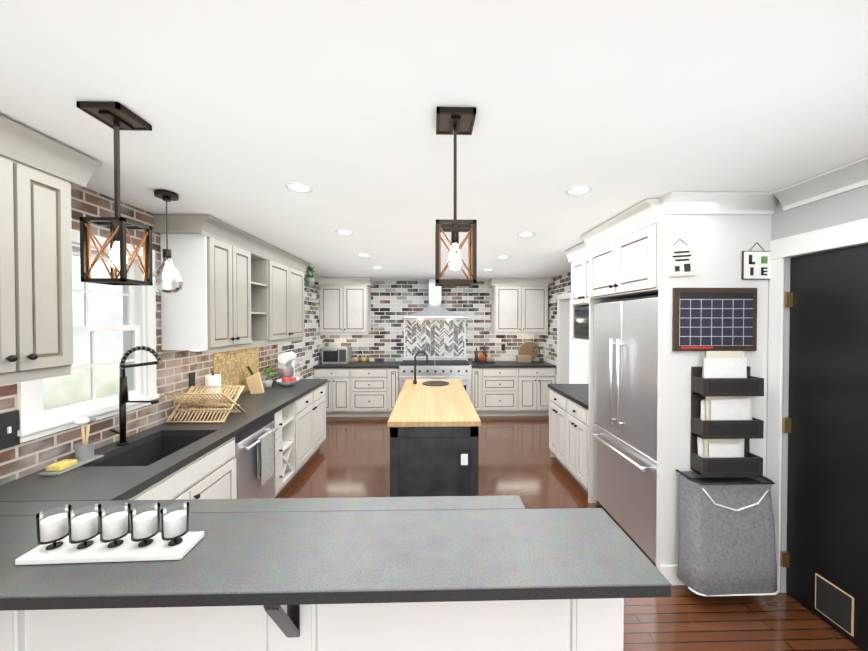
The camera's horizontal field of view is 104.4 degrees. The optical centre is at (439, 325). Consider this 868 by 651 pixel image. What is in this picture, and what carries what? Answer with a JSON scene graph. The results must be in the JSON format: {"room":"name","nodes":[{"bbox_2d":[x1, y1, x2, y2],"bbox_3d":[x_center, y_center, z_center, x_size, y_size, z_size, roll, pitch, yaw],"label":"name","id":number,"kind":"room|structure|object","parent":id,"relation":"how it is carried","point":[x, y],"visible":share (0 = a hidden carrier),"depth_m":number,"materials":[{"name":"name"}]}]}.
{"room":"kitchen","nodes":[
{"label":"kitchen","id":0,"kind":"room"},
{"bbox_2d":[0,187,324,484],"bbox_3d":[-2.169,0.424,1.958,0.150,2.480,9.370,0,1,-1],"label":"wall","id":1,"kind":"structure","parent":0,"point":[175,368],"depth_m":2.40,"materials":[{"name":"red brick"}]},
{"bbox_2d":[0,410,19,449],"bbox_3d":[-2.075,0.504,1.596,0.015,0.170,0.140,0,1,-1],"label":"switch plate","id":2,"kind":"object","parent":1,"relation":"attached to","point":[9,426],"visible":1,"depth_m":1.62,"materials":[{"name":"black plastic"}]},
{"bbox_2d":[0,115,101,384],"bbox_3d":[-1.860,-0.276,1.076,0.420,1.033,1.170,0,1,-1],"label":"upper cabinet","id":3,"kind":"object","parent":1,"relation":"attached to","point":[41,175],"visible":1,"depth_m":1.44,"materials":[{"name":"wood"}]},
{"bbox_2d":[17,229,158,442],"bbox_3d":[-2.152,0.015,2.068,0.170,1.125,0.840,0,1,-1],"label":"window","id":4,"kind":"structure","parent":1,"relation":"in","point":[137,328],"depth_m":2.14,"materials":[{"name":"white paint"}]},
{"bbox_2d":[189,372,194,386],"bbox_3d":[-2.109,0.463,2.870,0.007,0.120,0.070,0,1,-1],"label":"electrical outlet","id":5,"kind":"object","parent":1,"relation":"attached to","point":[191,379],"visible":0.98,"depth_m":2.87,"materials":[{"name":"black plastic"}]},
{"bbox_2d":[158,215,253,350],"bbox_3d":[-1.938,-0.320,2.869,0.350,1.006,0.640,0,1,-1],"label":"upper cabinet","id":6,"kind":"object","parent":1,"relation":"attached to","point":[241,289],"depth_m":2.57,"materials":[{"name":"white paint"}]},
{"bbox_2d":[213,346,258,399],"bbox_3d":[-2.125,0.457,3.565,0.009,0.547,0.820,0,1,-1],"label":"cutting board","id":7,"kind":"object","parent":1,"relation":"attached to","point":[230,367],"visible":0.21,"depth_m":3.50,"materials":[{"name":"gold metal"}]},
{"bbox_2d":[254,243,305,342],"bbox_3d":[-1.965,-0.335,3.999,0.350,1.006,0.980,0,1,-1],"label":"upper cabinet","id":8,"kind":"object","parent":1,"relation":"attached to","point":[278,275],"depth_m":3.72,"materials":[{"name":"white paint"}]},
{"bbox_2d":[0,0,867,280],"bbox_3d":[1.282,-0.866,1.949,7.050,0.100,9.520,0,1,-1],"label":"ceiling","id":9,"kind":"structure","parent":0,"point":[247,110],"depth_m":1.25,"materials":[{"name":"white paint"}]},
{"bbox_2d":[76,101,152,285],"bbox_3d":[-1.228,-0.482,1.283,0.153,0.644,0.146,0,1,-1],"label":"cage pendant light","id":10,"kind":"object","parent":9,"relation":"hanging from","point":[116,117],"visible":1,"depth_m":1.27,"materials":[{"name":"brown metal"}]},
{"bbox_2d":[152,189,182,293],"bbox_3d":[-1.677,-0.506,2.073,0.156,0.617,0.156,0,1,-1],"label":"light","id":11,"kind":"object","parent":9,"relation":"hanging from","point":[167,196],"visible":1,"depth_m":2.06,"materials":[{"name":"clear glass"}]},
{"bbox_2d":[285,182,312,192],"bbox_3d":[-0.824,-0.812,1.984,0.153,0.003,0.153,0,1,-13],"label":"recessed light","id":12,"kind":"object","parent":9,"relation":"in","point":[296,186],"depth_m":1.98,"materials":[{"name":"white paint"}]},
{"bbox_2d":[304,266,319,316],"bbox_3d":[-1.854,-0.485,4.785,0.278,0.730,0.309,0,1,-1],"label":"hanging plant","id":13,"kind":"object","parent":9,"relation":"hanging from","point":[309,281],"visible":0.96,"depth_m":4.76,"materials":[{"name":"green plant"}]},
{"bbox_2d":[335,230,352,234],"bbox_3d":[-0.839,-0.824,2.974,0.153,0.003,0.153,0,1,-13],"label":"recessed light","id":14,"kind":"object","parent":9,"relation":"in","point":[345,232],"depth_m":2.98,"materials":[{"name":"white paint"}]},
{"bbox_2d":[435,107,476,285],"bbox_3d":[0.062,-0.482,1.314,0.153,0.644,0.146,0,1,-1],"label":"cage pendant light","id":15,"kind":"object","parent":9,"relation":"hanging from","point":[454,121],"visible":1,"depth_m":1.29,"materials":[{"name":"brown metal"}]},
{"bbox_2d":[518,232,534,236],"bbox_3d":[0.791,-0.825,3.048,0.153,0.003,0.153,-1,1,-34],"label":"recessed light","id":16,"kind":"object","parent":9,"relation":"in","point":[525,234],"depth_m":3.05,"materials":[{"name":"white paint"}]},
{"bbox_2d":[565,185,592,195],"bbox_3d":[0.840,-0.812,2.024,0.153,0.003,0.153,0,1,-13],"label":"recessed light","id":17,"kind":"object","parent":9,"relation":"in","point":[572,191],"depth_m":2.02,"materials":[{"name":"white paint"}]},
{"bbox_2d":[325,280,543,360],"bbox_3d":[-0.080,0.364,6.619,4.250,2.480,0.150,0,1,-1],"label":"wall","id":18,"kind":"structure","parent":0,"point":[393,302],"depth_m":6.53,"materials":[{"name":"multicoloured brick"}]},
{"bbox_2d":[318,278,369,333],"bbox_3d":[-1.757,-0.365,6.316,0.876,1.006,0.350,0,1,-1],"label":"upper cabinet","id":19,"kind":"object","parent":18,"relation":"attached to","point":[344,308],"depth_m":6.15,"materials":[{"name":"wood"}]},
{"bbox_2d":[402,279,467,317],"bbox_3d":[-0.077,-0.500,6.270,1.180,0.736,0.520,0,1,-1],"label":"range hood","id":20,"kind":"object","parent":18,"relation":"in","point":[434,309],"visible":1,"depth_m":6.19,"materials":[{"name":"metal"}]},
{"bbox_2d":[404,319,465,357],"bbox_3d":[-0.083,0.248,6.533,1.200,0.765,0.013,0,1,-1],"label":"tile panel","id":21,"kind":"object","parent":18,"relation":"attached to","point":[438,338],"visible":1,"depth_m":6.53,"materials":[{"name":"grey tile"}]},
{"bbox_2d":[490,278,549,333],"bbox_3d":[1.520,-0.366,6.395,1.000,1.006,0.350,0,1,-1],"label":"upper cabinet","id":22,"kind":"object","parent":18,"relation":"attached to","point":[519,306],"depth_m":6.22,"materials":[{"name":"wood"}]},
{"bbox_2d":[275,415,862,650],"bbox_3d":[1.282,1.714,1.982,7.050,0.100,9.520,0,1,-1],"label":"floor","id":23,"kind":"structure","parent":0,"point":[350,457],"depth_m":3.28,"materials":[{"name":"brown wood"}]},
{"bbox_2d":[0,611,19,650],"bbox_3d":[-1.487,1.238,1.291,0.170,0.869,0.335,0,1,-1],"label":"base cabinet","id":24,"kind":"object","parent":23,"relation":"on","point":[9,620],"depth_m":1.12,"materials":[{"name":"wood"}]},
{"bbox_2d":[20,607,263,650],"bbox_3d":[-0.993,1.238,1.305,0.820,0.869,0.329,0,1,-1],"label":"peninsula base panel","id":25,"kind":"object","parent":23,"relation":"on","point":[201,628],"depth_m":1.15,"materials":[{"name":"wood"}]},
{"bbox_2d":[0,495,670,610],"bbox_3d":[-0.694,0.784,1.224,2.757,0.040,0.519,0,1,-1],"label":"countertop","id":26,"kind":"structure","parent":25,"relation":"on","point":[350,551],"depth_m":1.11,"materials":[{"name":"grey stone"}]},
{"bbox_2d":[15,501,203,564],"bbox_3d":[-1.099,0.693,1.142,0.513,0.140,0.133,0,1,-1],"label":"candle holder","id":27,"kind":"object","parent":26,"relation":"on","point":[84,541],"visible":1,"depth_m":1.12,"materials":[{"name":"stone"}]},
{"bbox_2d":[136,410,275,499],"bbox_3d":[-1.789,1.220,2.696,0.639,0.870,0.653,0,1,-1],"label":"base cabinet","id":28,"kind":"object","parent":23,"relation":"on","point":[267,443],"depth_m":2.38,"materials":[{"name":"wood"}]},
{"bbox_2d":[0,379,327,501],"bbox_3d":[-1.792,0.796,2.993,0.647,0.110,3.068,0,1,-1],"label":"countertop","id":29,"kind":"structure","parent":28,"relation":"on","point":[82,483],"depth_m":1.80,"materials":[{"name":"grey stone"}]},
{"bbox_2d":[38,416,103,475],"bbox_3d":[-1.964,0.627,1.815,0.113,0.256,0.250,0,1,-1],"label":"soap caddy","id":30,"kind":"object","parent":29,"relation":"on","point":[84,451],"visible":1,"depth_m":1.83,"materials":[{"name":"grey ceramic"}]},
{"bbox_2d":[164,386,245,422],"bbox_3d":[-1.864,0.625,2.703,0.445,0.228,0.295,0,1,-1],"label":"dish rack","id":31,"kind":"object","parent":29,"relation":"on","point":[231,403],"visible":1,"depth_m":2.65,"materials":[{"name":"brown wood"}]},
{"bbox_2d":[203,371,222,408],"bbox_3d":[-2.029,0.574,3.018,0.150,0.330,0.150,0,1,-1],"label":"paper towel","id":32,"kind":"object","parent":29,"relation":"on","point":[212,380],"visible":0.6,"depth_m":2.97,"materials":[{"name":"white paper"}]},
{"bbox_2d":[246,366,263,393],"bbox_3d":[-1.999,0.584,3.654,0.170,0.293,0.100,0,1,-21],"label":"knife block","id":33,"kind":"object","parent":29,"relation":"on","point":[254,383],"visible":1,"depth_m":3.61,"materials":[{"name":"brown wood"}]},
{"bbox_2d":[260,366,275,387],"bbox_3d":[-1.999,0.602,3.922,0.189,0.251,0.157,0,1,-1],"label":"potted plant","id":34,"kind":"object","parent":29,"relation":"on","point":[267,382],"visible":1,"depth_m":3.91,"materials":[{"name":"green plant"}]},
{"bbox_2d":[276,352,297,382],"bbox_3d":[-1.951,0.535,4.320,0.200,0.375,0.280,0,1,-1],"label":"stand mixer","id":35,"kind":"object","parent":29,"relation":"on","point":[288,359],"visible":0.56,"depth_m":4.22,"materials":[{"name":"white paint"}]},
{"bbox_2d":[276,377,299,385],"bbox_3d":[-1.825,0.672,4.065,0.260,0.108,0.260,0,1,-1],"label":"fruit bowl","id":36,"kind":"object","parent":29,"relation":"on","point":[287,381],"visible":1,"depth_m":4.01,"materials":[{"name":"white ceramic"}]},
{"bbox_2d":[276,442,295,495],"bbox_3d":[-1.667,1.436,3.358,0.300,0.420,0.282,0,1,-1],"label":"base cabinet","id":37,"kind":"object","parent":23,"relation":"on","point":[285,468],"depth_m":3.31,"materials":[{"name":"wood"}]},
{"bbox_2d":[260,607,323,650],"bbox_3d":[-0.498,1.238,1.314,0.170,0.869,0.335,0,1,-1],"label":"base cabinet","id":38,"kind":"object","parent":23,"relation":"on","point":[285,628],"depth_m":1.15,"materials":[{"name":"wood"}]},
{"bbox_2d":[276,382,326,472],"bbox_3d":[-1.821,1.203,4.002,0.637,0.870,1.020,0,1,-1],"label":"base cabinet","id":39,"kind":"object","parent":23,"relation":"on","point":[303,423],"depth_m":3.74,"materials":[{"name":"wood"}]},
{"bbox_2d":[314,369,352,416],"bbox_3d":[-1.868,1.175,6.175,0.647,0.870,0.667,0,1,-1],"label":"base cabinet","id":40,"kind":"object","parent":23,"relation":"on","point":[339,386],"depth_m":5.85,"materials":[{"name":"wood"}]},
{"bbox_2d":[353,369,392,416],"bbox_3d":[-1.235,1.175,6.190,0.766,0.870,0.667,0,1,-1],"label":"base cabinet","id":41,"kind":"object","parent":23,"relation":"on","point":[371,388],"depth_m":5.86,"materials":[{"name":"wood"}]},
{"bbox_2d":[313,361,400,368],"bbox_3d":[-1.451,0.720,6.176,1.483,0.040,0.672,0,1,-1],"label":"countertop","id":42,"kind":"structure","parent":41,"relation":"on","point":[371,364],"depth_m":5.91,"materials":[{"name":"grey stone"}]},
{"bbox_2d":[322,346,351,363],"bbox_3d":[-1.907,0.547,6.263,0.460,0.300,0.398,0,1,-1],"label":"toaster oven","id":43,"kind":"object","parent":42,"relation":"on","point":[336,354],"visible":0.98,"depth_m":6.10,"materials":[{"name":"silver metal"}]},
{"bbox_2d":[355,356,368,361],"bbox_3d":[-1.468,0.636,6.394,0.280,0.120,0.055,0,1,-1],"label":"spice jars","id":44,"kind":"object","parent":42,"relation":"on","point":[360,359],"visible":1,"depth_m":6.37,"materials":[{"name":"brown glass"}]},
{"bbox_2d":[393,361,401,407],"bbox_3d":[-0.808,1.175,6.200,0.198,0.870,0.667,0,1,-1],"label":"base cabinet","id":45,"kind":"object","parent":23,"relation":"on","point":[395,371],"depth_m":5.87,"materials":[{"name":"wood"}]},
{"bbox_2d":[324,603,535,650],"bbox_3d":[-0.035,1.238,1.329,0.755,0.869,0.329,0,1,-1],"label":"peninsula base panel","id":46,"kind":"object","parent":23,"relation":"on","point":[397,626],"depth_m":1.17,"materials":[{"name":"wood"}]},
{"bbox_2d":[390,423,479,496],"bbox_3d":[-0.056,1.186,3.340,0.650,0.920,1.758,0,1,-1],"label":"kitchen island","id":47,"kind":"object","parent":23,"relation":"on","point":[434,424],"depth_m":2.47,"materials":[{"name":"black wood"}]},
{"bbox_2d":[388,379,479,426],"bbox_3d":[-0.057,0.706,3.338,0.680,0.040,1.780,0,1,-1],"label":"island countertop","id":48,"kind":"structure","parent":47,"relation":"on","point":[420,401],"depth_m":2.94,"materials":[{"name":"beige wood"}]},
{"bbox_2d":[399,358,471,399],"bbox_3d":[-0.074,1.128,6.161,1.260,0.965,0.779,0,1,-1],"label":"range","id":49,"kind":"object","parent":23,"relation":"on","point":[449,368],"visible":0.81,"depth_m":5.84,"materials":[{"name":"silver metal"}]},
{"bbox_2d":[473,365,524,415],"bbox_3d":[1.064,1.174,6.245,0.766,0.870,0.667,0,1,-1],"label":"base cabinet","id":50,"kind":"object","parent":23,"relation":"on","point":[496,392],"depth_m":5.92,"materials":[{"name":"wood"}]},
{"bbox_2d":[469,361,548,368],"bbox_3d":[1.305,0.719,6.242,1.493,0.040,0.672,0,1,-1],"label":"countertop","id":51,"kind":"structure","parent":50,"relation":"on","point":[498,364],"depth_m":6.05,"materials":[{"name":"grey stone"}]},
{"bbox_2d":[472,345,494,362],"bbox_3d":[0.822,0.536,6.323,0.400,0.321,0.250,0,1,-1],"label":"tray","id":52,"kind":"object","parent":51,"relation":"on","point":[482,358],"visible":1,"depth_m":6.31,"materials":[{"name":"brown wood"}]},
{"bbox_2d":[516,341,538,362],"bbox_3d":[1.695,0.496,6.405,0.450,0.400,0.273,0,1,-1],"label":"cutting board","id":53,"kind":"object","parent":51,"relation":"on","point":[526,353],"visible":0.96,"depth_m":6.42,"materials":[{"name":"brown wood"}]},
{"bbox_2d":[533,347,542,362],"bbox_3d":[1.873,0.548,6.373,0.195,0.296,0.139,0,1,-1],"label":"banana hanger","id":54,"kind":"object","parent":51,"relation":"on","point":[539,361],"visible":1,"depth_m":6.37,"materials":[{"name":"black metal"}]},
{"bbox_2d":[521,365,555,415],"bbox_3d":[1.712,1.174,6.261,0.677,0.870,0.667,0,1,-1],"label":"base cabinet","id":55,"kind":"object","parent":23,"relation":"on","point":[535,400],"depth_m":5.93,"materials":[{"name":"wood"}]},
{"bbox_2d":[548,384,588,491],"bbox_3d":[1.723,1.187,3.672,0.780,0.910,1.050,0,1,-1],"label":"base cabinet","id":56,"kind":"object","parent":23,"relation":"on","point":[568,422],"visible":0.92,"depth_m":3.56,"materials":[{"name":"wood"}]},
{"bbox_2d":[536,599,623,650],"bbox_3d":[0.493,1.238,1.284,0.300,0.869,0.226,0,1,-1],"label":"base cabinet","id":57,"kind":"object","parent":23,"relation":"on","point":[597,624],"depth_m":1.17,"materials":[{"name":"wood"}]},
{"bbox_2d":[590,295,657,566],"bbox_3d":[1.746,0.714,2.656,0.764,1.858,0.912,0,1,-1],"label":"fridge","id":58,"kind":"object","parent":23,"relation":"on","point":[625,396],"visible":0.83,"depth_m":2.56,"materials":[{"name":"metal"}]},
{"bbox_2d":[543,185,867,592],"bbox_3d":[2.215,0.423,2.063,0.180,2.480,9.370,0,1,-1],"label":"wall","id":59,"kind":"structure","parent":0,"point":[845,207],"depth_m":2.07,"materials":[{"name":"grey paint"}]},
{"bbox_2d":[557,292,588,383],"bbox_3d":[2.149,0.550,5.229,0.180,2.145,1.230,0,1,-1],"label":"trim","id":60,"kind":"structure","parent":59,"relation":"attached to","point":[563,322],"depth_m":5.75,"materials":[{"name":"white paint"}]},
{"bbox_2d":[564,242,589,342],"bbox_3d":[1.769,-0.325,3.476,0.697,1.000,0.685,0,1,-1],"label":"upper cabinet","id":61,"kind":"object","parent":59,"relation":"attached to","point":[578,257],"visible":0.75,"depth_m":3.53,"materials":[{"name":"wood"}]},
{"bbox_2d":[581,199,658,502],"bbox_3d":[1.729,0.418,2.658,0.817,2.475,0.950,0,1,-1],"label":"upper cabinet","id":62,"kind":"object","parent":59,"relation":"attached to","point":[623,248],"visible":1,"depth_m":2.58,"materials":[{"name":"wood"}]},
{"bbox_2d":[660,156,867,592],"bbox_3d":[1.823,0.454,-0.235,0.707,2.477,4.773,0,1,-1],"label":"trim","id":63,"kind":"structure","parent":59,"relation":"attached to","point":[845,178],"depth_m":2.08,"materials":[{"name":"white paint"}]},
{"bbox_2d":[780,245,867,650],"bbox_3d":[2.165,0.626,1.671,0.078,2.068,0.814,0,1,-1],"label":"door","id":64,"kind":"structure","parent":59,"relation":"in","point":[824,558],"depth_m":1.86,"materials":[{"name":"paint"}]},
{"bbox_2d":[656,196,771,570],"bbox_3d":[1.863,0.425,1.921,0.890,2.480,0.530,0,1,-1],"label":"wall","id":65,"kind":"structure","parent":0,"point":[721,242],"depth_m":2.15,"materials":[{"name":"white paint"}]},
{"bbox_2d":[667,239,695,276],"bbox_3d":[1.533,-0.428,2.127,0.183,0.242,0.014,0,1,-1],"label":"sign","id":66,"kind":"object","parent":65,"relation":"attached to","point":[681,260],"visible":1,"depth_m":2.12,"materials":[{"name":"white wood"}]},
{"bbox_2d":[672,288,756,350],"bbox_3d":[1.748,-0.038,2.131,0.530,0.400,0.026,0,1,-1],"label":"calendar","id":67,"kind":"object","parent":65,"relation":"attached to","point":[714,319],"visible":0.92,"depth_m":2.12,"materials":[{"name":"brown wood"}]},
{"bbox_2d":[676,469,777,596],"bbox_3d":[1.750,1.259,2.056,0.525,0.678,0.209,0,1,-1],"label":"hamper","id":68,"kind":"object","parent":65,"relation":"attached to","point":[726,536],"visible":0.94,"depth_m":1.98,"materials":[{"name":"grey fabric"}]},
{"bbox_2d":[690,351,763,475],"bbox_3d":[1.798,0.538,2.103,0.378,0.762,0.100,0,1,-1],"label":"mail organizer","id":69,"kind":"object","parent":65,"relation":"attached to","point":[726,426],"visible":0.98,"depth_m":2.08,"materials":[{"name":"black metal"}]},
{"bbox_2d":[741,242,770,279],"bbox_3d":[2.023,-0.411,2.139,0.190,0.236,0.014,0,1,-1],"label":"love sign","id":70,"kind":"object","parent":65,"relation":"attached to","point":[756,265],"visible":1,"depth_m":2.13,"materials":[{"name":"white wood"}]},
{"label":"outside","id":71,"kind":"structure","parent":0,"visible":0},
{"bbox_2d":[569,300,587,383],"bbox_3d":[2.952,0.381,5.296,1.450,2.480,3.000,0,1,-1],"label":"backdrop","id":72,"kind":"structure","parent":71,"point":[578,360],"depth_m":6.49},
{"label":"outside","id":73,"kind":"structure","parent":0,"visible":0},
{"bbox_2d":[43,255,122,409],"bbox_3d":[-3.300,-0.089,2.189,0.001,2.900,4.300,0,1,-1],"label":"window glass","id":74,"kind":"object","parent":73,"point":[68,383],"depth_m":3.23,"materials":[{"name":"clear glass"}]}
]}

